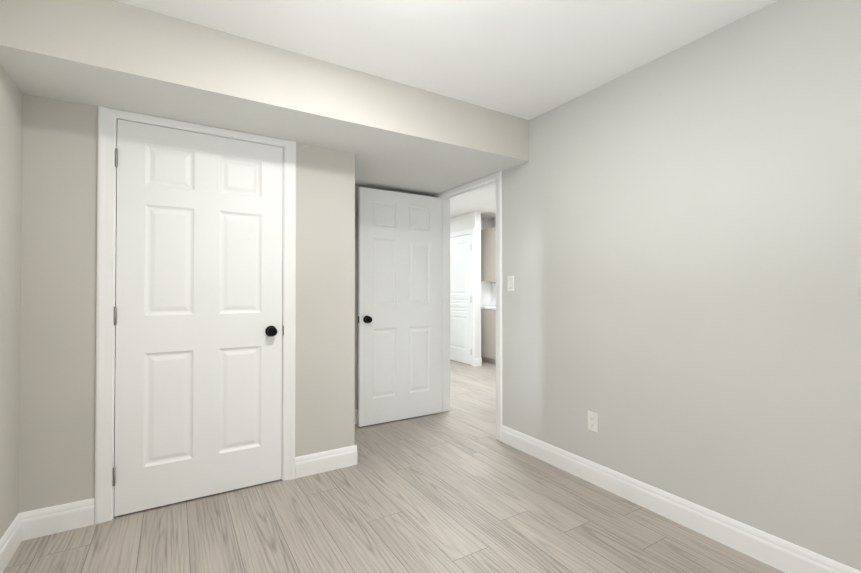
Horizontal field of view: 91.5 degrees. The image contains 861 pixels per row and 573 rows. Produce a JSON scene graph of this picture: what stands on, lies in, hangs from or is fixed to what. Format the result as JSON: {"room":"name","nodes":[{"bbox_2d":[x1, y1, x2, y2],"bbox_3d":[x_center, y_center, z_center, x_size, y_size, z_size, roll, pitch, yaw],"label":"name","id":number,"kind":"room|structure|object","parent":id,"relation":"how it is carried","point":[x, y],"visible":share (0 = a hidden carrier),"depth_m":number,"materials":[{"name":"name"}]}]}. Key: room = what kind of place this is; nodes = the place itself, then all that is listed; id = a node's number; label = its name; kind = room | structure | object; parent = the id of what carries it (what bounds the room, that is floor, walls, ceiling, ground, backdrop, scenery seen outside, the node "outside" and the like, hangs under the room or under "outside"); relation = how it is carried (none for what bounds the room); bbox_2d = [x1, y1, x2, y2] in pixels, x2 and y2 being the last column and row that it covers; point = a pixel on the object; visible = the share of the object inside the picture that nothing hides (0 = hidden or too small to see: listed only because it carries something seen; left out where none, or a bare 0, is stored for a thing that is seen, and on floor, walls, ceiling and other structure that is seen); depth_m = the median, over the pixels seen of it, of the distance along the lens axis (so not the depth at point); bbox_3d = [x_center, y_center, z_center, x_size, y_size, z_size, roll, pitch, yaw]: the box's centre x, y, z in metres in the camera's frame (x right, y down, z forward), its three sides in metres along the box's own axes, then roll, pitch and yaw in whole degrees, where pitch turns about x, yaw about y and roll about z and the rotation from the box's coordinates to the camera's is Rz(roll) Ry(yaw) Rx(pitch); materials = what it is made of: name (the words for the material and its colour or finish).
{"room":"empty bedroom","nodes":[
{"label":"empty bedroom","id":0,"kind":"room"},
{"bbox_2d":[0,64,22,538],"bbox_3d":[-1.279,-0.023,0.805,0.120,2.380,4.470,0,-1,-31],"label":"wall","id":1,"kind":"structure","parent":0,"point":[11,110],"depth_m":1.83,"materials":[{"name":"beige paint"}]},
{"bbox_2d":[0,513,21,572],"bbox_3d":[-1.013,1.100,0.487,0.015,0.126,3.430,0,-1,-31],"label":"baseboard","id":2,"kind":"structure","parent":1,"relation":"attached to","point":[10,540],"depth_m":1.82,"materials":[{"name":"white paint"}]},
{"bbox_2d":[19,94,354,512],"bbox_3d":[-1.242,0.141,2.437,1.645,2.085,0.120,0,-1,-31],"label":"wall","id":3,"kind":"structure","parent":0,"point":[58,312],"depth_m":2.07,"materials":[{"name":"beige paint"}]},
{"bbox_2d":[19,498,94,540],"bbox_3d":[-1.789,1.116,2.014,0.279,0.126,0.015,0,-1,-31],"label":"baseboard","id":4,"kind":"structure","parent":3,"relation":"attached to","point":[56,519],"depth_m":2.01,"materials":[{"name":"white paint"}]},
{"bbox_2d":[94,106,295,523],"bbox_3d":[-1.289,0.151,2.408,0.866,2.064,0.120,0,-1,-31],"label":"door frame","id":5,"kind":"structure","parent":3,"relation":"attached to","point":[116,118],"depth_m":2.17,"materials":[{"name":"white paint"}]},
{"bbox_2d":[113,119,283,516],"bbox_3d":[-1.267,0.158,2.373,0.835,2.030,0.165,0,-1,-31],"label":"closet door","id":6,"kind":"structure","parent":3,"relation":"in","point":[198,324],"depth_m":2.33,"materials":[{"name":"white paint"}]},
{"bbox_2d":[295,445,356,478],"bbox_3d":[-0.664,1.123,2.700,0.405,0.126,0.015,0,-1,-31],"label":"baseboard","id":7,"kind":"structure","parent":3,"relation":"attached to","point":[320,462],"depth_m":2.69,"materials":[{"name":"white paint"}]},
{"bbox_2d":[3,360,783,572],"bbox_3d":[0.082,1.246,3.684,5.455,0.100,7.990,0,-1,-31],"label":"floor","id":8,"kind":"structure","parent":0,"point":[458,487],"depth_m":2.07,"materials":[{"name":"grey laminate"}]},
{"bbox_2d":[481,227,495,364],"bbox_3d":[1.057,0.153,6.736,0.377,2.150,0.686,0,-1,-31],"label":"tall cabinet","id":9,"kind":"object","parent":8,"relation":"on","point":[488,313],"visible":0.19,"depth_m":6.67,"materials":[{"name":"beige wood"}]},
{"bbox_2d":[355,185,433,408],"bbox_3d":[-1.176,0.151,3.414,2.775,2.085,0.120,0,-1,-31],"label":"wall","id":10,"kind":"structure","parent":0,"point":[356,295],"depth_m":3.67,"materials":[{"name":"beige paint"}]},
{"bbox_2d":[355,409,357,423],"bbox_3d":[-0.439,1.134,3.775,1.130,0.126,0.015,0,-1,-31],"label":"baseboard","id":11,"kind":"structure","parent":10,"relation":"attached to","point":[356,416],"depth_m":3.64,"materials":[{"name":"white paint"}]},
{"bbox_2d":[115,0,777,218],"bbox_3d":[0.082,-1.234,3.710,5.455,0.100,7.990,0,-1,-31],"label":"ceiling","id":12,"kind":"structure","parent":0,"point":[528,59],"depth_m":2.02,"materials":[{"name":"white paint"}]},
{"bbox_2d":[0,0,528,195],"bbox_3d":[-0.843,-1.044,2.880,2.775,0.296,1.400,0,-1,-31],"label":"soffit","id":13,"kind":"object","parent":12,"relation":"attached to","point":[120,37],"depth_m":2.11,"materials":[{"name":"beige paint"}]},
{"bbox_2d":[450,211,480,357],"bbox_3d":[0.220,0.043,7.307,0.120,2.380,1.970,0,-1,-31],"label":"wall","id":14,"kind":"structure","parent":0,"point":[470,220],"depth_m":6.47,"materials":[{"name":"paint"}]},
{"bbox_2d":[450,234,470,364],"bbox_3d":[0.438,0.204,6.867,0.165,2.030,0.830,0,-1,-31],"label":"hall door","id":15,"kind":"structure","parent":14,"relation":"in","point":[460,298],"depth_m":6.76,"materials":[{"name":"white paint"}]},
{"bbox_2d":[450,228,474,365],"bbox_3d":[0.413,0.169,6.856,0.018,2.119,0.976,0,-1,-31],"label":"door frame","id":16,"kind":"structure","parent":14,"relation":"attached to","point":[464,232],"depth_m":6.47,"materials":[{"name":"white paint"}]},
{"bbox_2d":[475,358,481,366],"bbox_3d":[0.736,1.162,6.448,0.120,0.126,0.015,0,-1,-31],"label":"baseboard","id":17,"kind":"structure","parent":14,"relation":"attached to","point":[478,361],"depth_m":6.44,"materials":[{"name":"white paint"}]},
{"bbox_2d":[481,218,491,305],"bbox_3d":[0.774,0.041,7.041,0.550,2.380,0.120,0,-1,-31],"label":"wall","id":18,"kind":"structure","parent":0,"point":[486,286],"depth_m":7.07,"materials":[{"name":"paint"}]},
{"bbox_2d":[492,218,495,227],"bbox_3d":[2.195,0.023,5.355,0.120,2.380,4.480,0,-1,-31],"label":"wall","id":19,"kind":"structure","parent":0,"point":[493,223],"depth_m":7.10,"materials":[{"name":"paint"}]},
{"bbox_2d":[491,282,495,305],"bbox_3d":[1.211,0.124,6.837,0.009,0.406,0.676,0,-1,-31],"label":"backsplash","id":20,"kind":"structure","parent":19,"relation":"attached to","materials":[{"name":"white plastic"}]},
{"bbox_2d":[502,0,860,570],"bbox_3d":[1.193,-0.008,2.313,0.120,2.380,4.470,0,-1,-31],"label":"wall","id":21,"kind":"structure","parent":0,"point":[681,264],"depth_m":1.98,"materials":[{"name":"beige paint"}]},
{"bbox_2d":[434,171,501,440],"bbox_3d":[0.344,0.154,3.686,0.138,2.084,0.976,0,-1,-31],"label":"door frame","id":22,"kind":"structure","parent":21,"relation":"attached to","point":[445,303],"depth_m":3.81,"materials":[{"name":"white paint"}]},
{"bbox_2d":[358,187,440,426],"bbox_3d":[-0.257,0.172,3.778,0.830,2.030,0.165,0,-1,-31],"label":"entry door","id":23,"kind":"structure","parent":22,"relation":"attached to","point":[399,305],"depth_m":3.74,"materials":[{"name":"white paint"},{"name":"matte black metal"}]},
{"bbox_2d":[507,276,513,290],"bbox_3d":[0.601,-0.021,3.157,0.010,0.115,0.070,0,-1,-31],"label":"switch plate","id":24,"kind":"object","parent":21,"relation":"attached to","point":[510,279],"visible":1,"depth_m":3.15,"materials":[{"name":"white plastic"}]},
{"bbox_2d":[588,411,597,432],"bbox_3d":[0.978,0.816,2.533,0.008,0.115,0.070,0,-1,-31],"label":"electrical outlet plate","id":25,"kind":"object","parent":21,"relation":"attached to","point":[593,421],"visible":1,"depth_m":2.53,"materials":[{"name":"white plastic"}]},
{"bbox_2d":[501,425,860,572],"bbox_3d":[1.392,1.114,1.845,0.015,0.126,3.242,0,-1,-31],"label":"baseboard","id":26,"kind":"structure","parent":21,"relation":"attached to","point":[782,555],"depth_m":2.05,"materials":[{"name":"white paint"}]}
]}

